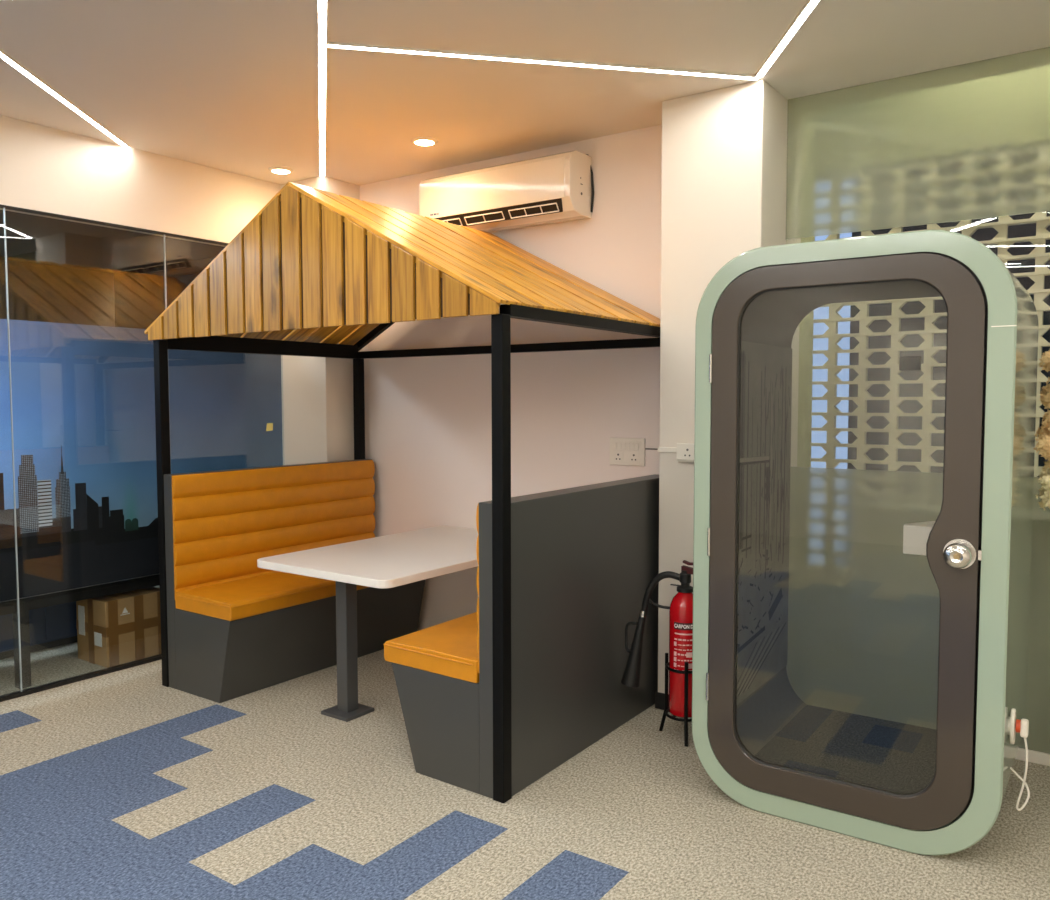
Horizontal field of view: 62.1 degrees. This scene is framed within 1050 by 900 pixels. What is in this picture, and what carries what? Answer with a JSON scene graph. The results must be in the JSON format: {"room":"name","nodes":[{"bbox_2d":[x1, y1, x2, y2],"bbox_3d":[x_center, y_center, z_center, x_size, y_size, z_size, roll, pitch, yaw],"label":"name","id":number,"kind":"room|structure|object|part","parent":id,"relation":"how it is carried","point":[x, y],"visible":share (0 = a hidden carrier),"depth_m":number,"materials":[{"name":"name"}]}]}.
{"room":"office breakout area","nodes":[
{"label":"office breakout area","id":0,"kind":"room"},
{"bbox_2d":[0,259,114,326],"bbox_3d":[-6.036,-0.042,4.804,0.120,2.750,8.157,2,4,35],"label":"wall","id":1,"kind":"structure","parent":0,"point":[36,292],"depth_m":7.48,"materials":[{"name":"brown wood"}]},
{"bbox_2d":[0,210,224,272],"bbox_3d":[-4.970,-1.417,3.876,2.604,0.100,8.007,2,4,35],"label":"ceiling","id":2,"kind":"structure","parent":0,"point":[35,239],"depth_m":6.53,"materials":[{"name":"grey paint"}]},
{"bbox_2d":[0,115,280,246],"bbox_3d":[-3.954,-1.420,2.951,0.120,0.465,7.673,2,4,35],"label":"wall","id":3,"kind":"structure","parent":0,"point":[43,168],"depth_m":5.09,"materials":[{"name":"paint"}]},
{"bbox_2d":[3,208,170,691],"bbox_3d":[-4.064,0.131,2.786,0.012,2.606,6.444,2,4,35],"label":"trim","id":4,"kind":"structure","parent":3,"relation":"attached to","point":[3,208],"depth_m":4.67,"materials":[{"name":"plastic"}]},
{"bbox_2d":[0,204,228,245],"bbox_3d":[-3.914,-1.183,2.937,0.036,0.012,7.673,2,4,35],"label":"trim","id":5,"kind":"structure","parent":3,"relation":"attached to","point":[1,206],"depth_m":5.04,"materials":[{"name":"metal"}]},
{"bbox_2d":[280,176,360,464],"bbox_3d":[-1.466,-0.297,6.167,0.549,3.087,0.334,2,4,35],"label":"wall","id":6,"kind":"structure","parent":0,"point":[318,409],"depth_m":5.98,"materials":[{"name":"paint"}]},
{"bbox_2d":[114,124,661,630],"bbox_3d":[-1.268,-0.306,6.323,5.900,3.087,0.150,2,4,35],"label":"wall","id":7,"kind":"structure","parent":0,"point":[428,419],"depth_m":5.35,"materials":[{"name":"paint"}]},
{"bbox_2d":[419,150,593,231],"bbox_3d":[-0.133,-1.525,5.206,1.131,0.374,0.244,2,4,35],"label":"air conditioner","id":8,"kind":"object","parent":7,"relation":"attached to","point":[559,187],"visible":0.87,"depth_m":5.04,"materials":[{"name":"plastic"}]},
{"bbox_3d":[-0.216,-1.524,5.121,1.070,0.225,0.007,2,4,35],"label":"panel","id":9,"kind":"part","parent":8,"relation":"part of","materials":[{"name":"white plastic"}]},
{"bbox_2d":[434,198,562,225],"bbox_3d":[-0.191,-1.383,5.144,0.997,0.070,0.052,2,4,35],"label":"outlet","id":10,"kind":"object","parent":8,"relation":"attached to","point":[525,208],"depth_m":5.09,"materials":[{"name":"black plastic"}]},
{"bbox_2d":[610,438,644,465],"bbox_3d":[0.575,0.010,4.930,0.224,0.156,0.023,2,4,35],"label":"switch panel","id":11,"kind":"object","parent":7,"relation":"attached to","point":[623,451],"visible":1,"depth_m":4.92,"materials":[{"name":"white plastic"}]},
{"bbox_2d":[613,452,622,460],"bbox_3d":[0.530,0.037,4.955,0.064,0.053,0.004,2,4,35],"label":"socket","id":12,"kind":"object","parent":11,"relation":"attached to","point":[617,456],"depth_m":4.95,"materials":[{"name":"white plastic"}]},
{"bbox_3d":[0.573,0.011,4.927,0.184,0.122,0.004,2,4,35],"label":"module frame","id":13,"kind":"part","parent":11,"relation":"part of","materials":[{"name":"white plastic"}]},
{"bbox_2d":[626,443,629,450],"bbox_3d":[0.581,-0.018,4.915,0.024,0.042,0.006,2,4,35],"label":"rocker switch","id":14,"kind":"object","parent":11,"relation":"attached to","point":[627,444],"depth_m":4.91,"materials":[{"name":"white plastic"}]},
{"bbox_2d":[630,443,633,450],"bbox_3d":[0.603,-0.017,4.899,0.024,0.042,0.006,2,4,35],"label":"rocker switch","id":15,"kind":"object","parent":11,"relation":"attached to","point":[631,444],"depth_m":4.90,"materials":[{"name":"white plastic"}]},
{"bbox_2d":[629,452,638,461],"bbox_3d":[0.612,0.041,4.897,0.064,0.053,0.004,2,4,35],"label":"socket","id":16,"kind":"object","parent":11,"relation":"attached to","point":[633,456],"depth_m":4.89,"materials":[{"name":"white plastic"}]},
{"bbox_2d":[635,443,638,450],"bbox_3d":[0.625,-0.016,4.883,0.024,0.042,0.006,2,4,35],"label":"rocker switch","id":17,"kind":"object","parent":11,"relation":"attached to","point":[636,444],"depth_m":4.88,"materials":[{"name":"white plastic"}]},
{"bbox_2d":[0,585,1049,899],"bbox_3d":[-1.767,1.493,1.959,10.516,0.001,8.300,2,4,35],"label":"floor","id":18,"kind":"structure","parent":0,"point":[125,784],"depth_m":3.35,"materials":[{"name":"beige carpet"}]},
{"bbox_2d":[0,601,76,659],"bbox_3d":[-3.292,0.918,5.704,0.526,0.720,1.300,2,4,35],"label":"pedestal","id":19,"kind":"object","parent":18,"relation":"on","point":[51,626],"visible":0.19,"depth_m":5.59,"materials":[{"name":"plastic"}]},
{"bbox_3d":[-3.263,0.917,5.296,0.008,0.630,0.630,2,4,35],"label":"door","id":20,"kind":"part","parent":19,"relation":"part of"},
{"bbox_3d":[-2.896,0.886,5.814,0.008,0.630,0.600,2,4,35],"label":"door","id":21,"kind":"part","parent":19,"relation":"part of","materials":[{"name":"blue"}]},
{"bbox_2d":[0,574,159,688],"bbox_3d":[-2.978,1.054,5.029,0.584,0.526,1.850,2,4,35],"label":"table","id":22,"kind":"object","parent":18,"relation":"on","point":[26,604],"visible":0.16,"depth_m":4.89,"materials":[{"name":"plastic"}]},
{"bbox_3d":[-2.808,1.084,4.868,0.060,0.485,0.060,2,4,35],"label":"leg","id":23,"kind":"part","parent":22,"relation":"part of","materials":[{"name":"plastic"}]},
{"bbox_2d":[0,654,161,701],"bbox_3d":[-3.908,1.420,3.086,0.042,0.022,7.673,2,4,35],"label":"rail","id":24,"kind":"object","parent":18,"relation":"on","point":[93,674],"depth_m":4.98,"materials":[{"name":"metal"}]},
{"bbox_3d":[-1.950,-0.044,5.771,0.010,2.606,0.880,2,4,35],"label":"window","id":25,"kind":"structure","parent":24,"relation":"on","visible":0},
{"bbox_2d":[266,423,272,430],"bbox_3d":[-1.761,-0.158,6.018,0.006,0.054,0.058,2,4,35],"label":"sticky note","id":26,"kind":"object","parent":25,"relation":"attached to","point":[269,427],"visible":1,"depth_m":6.02,"materials":[{"name":"yellow paper"}]},
{"bbox_2d":[76,587,160,667],"bbox_3d":[-2.521,1.090,5.473,0.344,0.401,0.414,2,4,35],"label":"cardboard box","id":27,"kind":"object","parent":18,"relation":"on","point":[124,627],"visible":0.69,"depth_m":5.33,"materials":[{"name":"brown cardboard"}]},
{"bbox_2d":[164,459,425,702],"bbox_3d":[-1.315,0.703,5.293,0.581,1.192,1.534,2,4,35],"label":"bench","id":28,"kind":"object","parent":18,"relation":"on","point":[236,627],"visible":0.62,"depth_m":5.00,"materials":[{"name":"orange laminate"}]},
{"bbox_2d":[175,571,368,620],"bbox_3d":[-1.280,0.796,5.276,0.496,0.096,1.530,2,4,35],"label":"seat cushion","id":29,"kind":"object","parent":28,"relation":"on","point":[253,595],"depth_m":4.81,"materials":[{"name":"orange leather"}]},
{"bbox_2d":[172,460,374,591],"bbox_3d":[-1.482,0.448,5.400,0.026,0.688,1.520,2,4,35],"label":"cushion","id":30,"kind":"object","parent":28,"relation":"on","point":[225,521],"depth_m":5.23,"materials":[{"name":"orange leather"}]},
{"bbox_2d":[257,525,477,721],"bbox_3d":[-0.597,0.934,4.900,0.955,0.772,1.500,2,4,35],"label":"dining table","id":31,"kind":"object","parent":18,"relation":"on","point":[393,560],"visible":0.94,"depth_m":4.44,"materials":[{"name":"white laminate"}]},
{"bbox_3d":[-0.908,1.337,4.469,0.192,0.018,0.192,2,4,35],"label":"plate","id":32,"kind":"part","parent":31,"relation":"part of","materials":[{"name":"grey paint"}]},
{"bbox_2d":[144,182,659,802],"bbox_3d":[-0.652,0.021,4.744,2.500,2.613,1.611,2,4,35],"label":"canopy","id":33,"kind":"object","parent":18,"relation":"on","point":[314,271],"visible":0.91,"depth_m":4.03,"materials":[{"name":"brown wood"}]},
{"bbox_3d":[-2.004,0.359,4.853,0.056,1.930,0.056,2,4,35],"label":"post","id":34,"kind":"part","parent":33,"relation":"part of","materials":[{"name":"black metal"}]},
{"bbox_3d":[-1.146,0.288,6.064,0.055,1.930,0.055,2,4,35],"label":"post","id":35,"kind":"part","parent":33,"relation":"part of","materials":[{"name":"black metal"}]},
{"bbox_3d":[-0.092,0.438,3.443,0.056,1.930,0.058,2,4,35],"label":"post","id":36,"kind":"part","parent":33,"relation":"part of","materials":[{"name":"black metal"}]},
{"bbox_2d":[383,474,658,798],"bbox_3d":[0.089,0.759,4.272,0.678,1.192,1.583,2,4,35],"label":"bench","id":37,"kind":"object","parent":18,"relation":"on","point":[584,559],"visible":0.9,"depth_m":3.76,"materials":[{"name":"grey laminate"}]},
{"bbox_2d":[384,612,478,682],"bbox_3d":[0.037,0.849,4.317,0.546,0.096,1.579,2,4,35],"label":"seat cushion","id":38,"kind":"object","parent":37,"relation":"on","point":[446,651],"depth_m":3.73,"materials":[{"name":"orange leather"}]},
{"bbox_2d":[476,503,478,672],"bbox_3d":[0.256,0.518,4.144,0.014,0.688,1.569,2,4,34],"label":"cushion","id":39,"kind":"object","parent":37,"relation":"on","point":[477,513],"depth_m":3.50,"materials":[{"name":"orange leather"}]},
{"bbox_3d":[0.310,0.768,4.119,0.120,1.192,1.579,2,4,34],"label":"panel","id":40,"kind":"part","parent":37,"relation":"part of","materials":[{"name":"grey laminate"}]},
{"bbox_2d":[659,653,691,746],"bbox_3d":[0.740,1.170,4.152,0.220,0.387,0.228,2,4,35],"label":"stand","id":41,"kind":"object","parent":18,"relation":"on","point":[686,672],"visible":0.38,"depth_m":4.06,"materials":[{"name":"black metal"}]},
{"bbox_2d":[621,560,692,717],"bbox_3d":[0.665,0.884,4.143,0.422,0.732,0.148,1,3,12],"label":"fire extinguisher","id":42,"kind":"object","parent":41,"relation":"on","point":[681,606],"visible":0.84,"depth_m":4.09,"materials":[{"name":"red paint"}]},
{"bbox_2d":[674,622,692,670],"bbox_3d":[0.759,0.916,4.086,0.097,0.230,0.088,2,4,35],"label":"print","id":43,"kind":"object","parent":42,"relation":"attached to","point":[683,631],"depth_m":4.06},
{"bbox_3d":[0.799,0.553,4.073,0.140,0.063,0.026,2,4,35],"label":"lever","id":44,"kind":"part","parent":42,"relation":"part of","materials":[{"name":"metal"}]},
{"bbox_3d":[0.668,1.167,4.202,0.045,0.387,0.017,2,4,35],"label":"leg","id":45,"kind":"part","parent":41,"relation":"part of","materials":[{"name":"black metal"}]},
{"bbox_3d":[0.746,1.177,4.033,0.017,0.387,0.046,0,3,5],"label":"leg","id":46,"kind":"part","parent":41,"relation":"part of","materials":[{"name":"metal"}]},
{"bbox_2d":[692,230,1038,855],"bbox_3d":[1.368,0.311,3.503,1.129,2.172,0.981,2,4,34],"label":"pod","id":47,"kind":"object","parent":18,"relation":"on","point":[940,790],"visible":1,"depth_m":3.30,"materials":[{"name":"green plastic"}]},
{"bbox_2d":[903,521,934,555],"bbox_3d":[1.756,0.369,3.593,0.336,0.120,0.200,2,4,34],"label":"shelf","id":48,"kind":"object","parent":47,"relation":"attached to","point":[915,535],"depth_m":3.58,"materials":[{"name":"white laminate"}]},
{"bbox_3d":[1.441,0.351,2.903,0.086,0.086,0.068,2,4,34],"label":"knob","id":49,"kind":"part","parent":47,"relation":"part of","materials":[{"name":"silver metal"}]},
{"bbox_3d":[1.684,0.954,3.010,0.013,0.124,0.072,2,4,34],"label":"inlet plate","id":50,"kind":"part","parent":47,"relation":"part of","materials":[{"name":"white plastic"}]},
{"bbox_2d":[1010,719,1029,810],"bbox_3d":[1.720,1.086,3.024,0.056,0.323,0.080,1,3,19],"label":"plug","id":51,"kind":"object","parent":47,"relation":"attached to","point":[1022,726],"visible":1,"depth_m":3.00,"materials":[{"name":"white plastic"}]},
{"bbox_3d":[2.278,0.889,3.193,0.300,1.050,0.300,2,4,35],"label":"floor vase","id":52,"kind":"object","parent":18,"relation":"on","visible":0},
{"bbox_2d":[1033,348,1049,510],"bbox_3d":[2.249,-0.075,3.147,0.720,0.944,0.330,2,4,35],"label":"dried flower arrangement","id":53,"kind":"object","parent":52,"relation":"on","point":[1043,445],"visible":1,"depth_m":3.32,"materials":[{"name":"beige plant"}]},
{"bbox_2d":[0,0,1049,184],"bbox_3d":[-0.725,-1.607,1.012,7.576,0.120,8.257,2,4,35],"label":"ceiling","id":54,"kind":"structure","parent":0,"point":[231,86],"depth_m":3.84,"materials":[{"name":"paint"}]},
{"bbox_2d":[0,49,130,147],"bbox_3d":[-2.239,-1.691,3.627,0.042,0.012,2.977,0,3,-4],"label":"ceiling light strip","id":55,"kind":"object","parent":54,"relation":"attached to","point":[4,56],"visible":1,"depth_m":4.25,"materials":[{"name":"white plastic"}]},
{"bbox_2d":[268,167,292,173],"bbox_3d":[-1.579,-1.806,5.643,0.156,0.014,0.156,2,4,35],"label":"recessed light","id":56,"kind":"object","parent":54,"relation":"in","point":[277,170],"visible":1,"depth_m":5.61,"materials":[{"name":"white plastic"}]},
{"bbox_2d":[317,0,327,176],"bbox_3d":[-0.798,-1.682,3.434,0.042,0.012,4.806,-1,3,-13],"label":"ceiling light strip","id":57,"kind":"object","parent":54,"relation":"attached to","point":[322,5],"visible":1,"depth_m":3.99,"materials":[{"name":"white plastic"}]},
{"bbox_3d":[-0.815,-1.682,3.430,0.006,0.012,4.806,-1,3,-13],"label":"trim rail","id":58,"kind":"part","parent":57,"relation":"part of","materials":[{"name":"white plastic"}]},
{"bbox_3d":[-0.780,-1.683,3.438,0.006,0.012,4.806,-1,3,-13],"label":"trim rail","id":59,"kind":"part","parent":57,"relation":"part of","materials":[{"name":"white plastic"}]},
{"bbox_2d":[411,137,437,145],"bbox_3d":[-0.578,-1.771,5.016,0.156,0.014,0.156,2,4,35],"label":"recessed light","id":60,"kind":"object","parent":54,"relation":"in","point":[420,141],"visible":1,"depth_m":4.99,"materials":[{"name":"white plastic"}]},
{"bbox_2d":[328,42,759,80],"bbox_3d":[0.126,-1.707,3.838,1.943,0.012,0.042,-1,3,-11],"label":"ceiling light strip","id":61,"kind":"object","parent":54,"relation":"attached to","point":[336,45],"visible":1,"depth_m":3.82,"materials":[{"name":"white plastic"}]},
{"bbox_2d":[755,0,820,76],"bbox_3d":[1.078,-1.656,2.933,0.042,0.012,2.153,0,3,0],"label":"ceiling light strip","id":62,"kind":"object","parent":54,"relation":"attached to","point":[810,5],"visible":1,"depth_m":3.56,"materials":[{"name":"white plastic"}]},
{"bbox_2d":[658,80,800,693],"bbox_3d":[1.066,-0.206,4.533,0.522,3.087,0.584,2,4,35],"label":"wall pillar","id":63,"kind":"structure","parent":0,"point":[724,176],"depth_m":4.30,"materials":[{"name":"paint"}]},
{"bbox_2d":[655,692,668,709],"bbox_3d":[0.897,1.306,4.376,0.538,0.085,0.012,2,4,35],"label":"baseboard","id":64,"kind":"structure","parent":63,"relation":"attached to","point":[659,697],"depth_m":4.51,"materials":[{"name":"plastic"}]},
{"bbox_2d":[658,447,676,452],"bbox_3d":[0.729,0.000,4.417,0.122,0.026,0.014,2,4,35],"label":"cable trunking","id":65,"kind":"object","parent":63,"relation":"attached to","point":[660,449],"visible":0.8,"depth_m":4.41,"materials":[{"name":"white plastic"}]},
{"bbox_2d":[677,443,693,461],"bbox_3d":[0.807,0.012,4.344,0.096,0.093,0.044,2,4,35],"label":"wall socket","id":66,"kind":"object","parent":63,"relation":"attached to","point":[685,451],"visible":0.75,"depth_m":4.33,"materials":[{"name":"white plastic"}]},
{"label":"outside","id":67,"kind":"structure","parent":0,"visible":0},
{"bbox_3d":[4.855,1.315,6.065,6.100,0.100,6.143,2,4,35],"label":"ground","id":68,"kind":"structure","parent":67,"visible":0},
{"bbox_2d":[786,237,814,466],"bbox_3d":[1.422,-0.375,4.728,0.128,3.400,0.461,2,4,35],"label":"wall","id":69,"kind":"structure","parent":68,"relation":"on","point":[806,325],"depth_m":4.78,"materials":[{"name":"paint"}]},
{"bbox_2d":[1015,748,1049,765],"bbox_3d":[2.971,1.379,3.354,4.048,0.050,0.058,2,4,35],"label":"baseboard","id":70,"kind":"structure","parent":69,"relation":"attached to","point":[1037,757],"depth_m":3.83,"materials":[{"name":"white plastic"}]},
{"bbox_3d":[2.971,-0.162,3.269,4.048,3.037,0.010,2,4,35],"label":"window","id":71,"kind":"structure","parent":69,"relation":"in","visible":0},
{"bbox_2d":[786,467,1049,753],"bbox_3d":[2.964,0.751,3.310,4.048,1.210,0.006,2,4,35],"label":"wall","id":72,"kind":"structure","parent":71,"relation":"attached to","point":[863,612],"depth_m":4.21,"materials":[{"name":"glass"}]},
{"bbox_2d":[786,47,1049,239],"bbox_3d":[2.961,-1.334,3.190,4.048,0.687,0.006,2,4,35],"label":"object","id":73,"kind":"structure","parent":71,"relation":"attached to","point":[968,141],"depth_m":3.99,"materials":[{"name":"glass"}]},
{"bbox_2d":[810,211,1049,476],"bbox_3d":[3.171,-0.030,3.815,3.924,2.811,0.057,2,4,35],"label":"screen","id":74,"kind":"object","parent":68,"relation":"on","point":[1042,221],"depth_m":4.62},
{"bbox_2d":[847,211,1049,476],"bbox_3d":[5.932,-1.628,3.745,8.655,6.000,0.400,2,4,35],"label":"wall","id":75,"kind":"structure","parent":68,"relation":"on","point":[1023,230],"depth_m":5.91,"materials":[{"name":"grey"}]},
{"bbox_3d":[-2.471,-0.001,5.036,0.010,2.606,0.916,2,4,35],"label":"window","id":76,"kind":"structure","parent":0,"visible":0},
{"bbox_2d":[0,319,282,601],"bbox_3d":[-3.916,0.153,3.010,0.004,1.500,7.663,2,4,35],"label":"film","id":77,"kind":"object","parent":76,"relation":"attached to","point":[83,396],"visible":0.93,"depth_m":5.06,"materials":[{"name":"plastic"}]}
]}

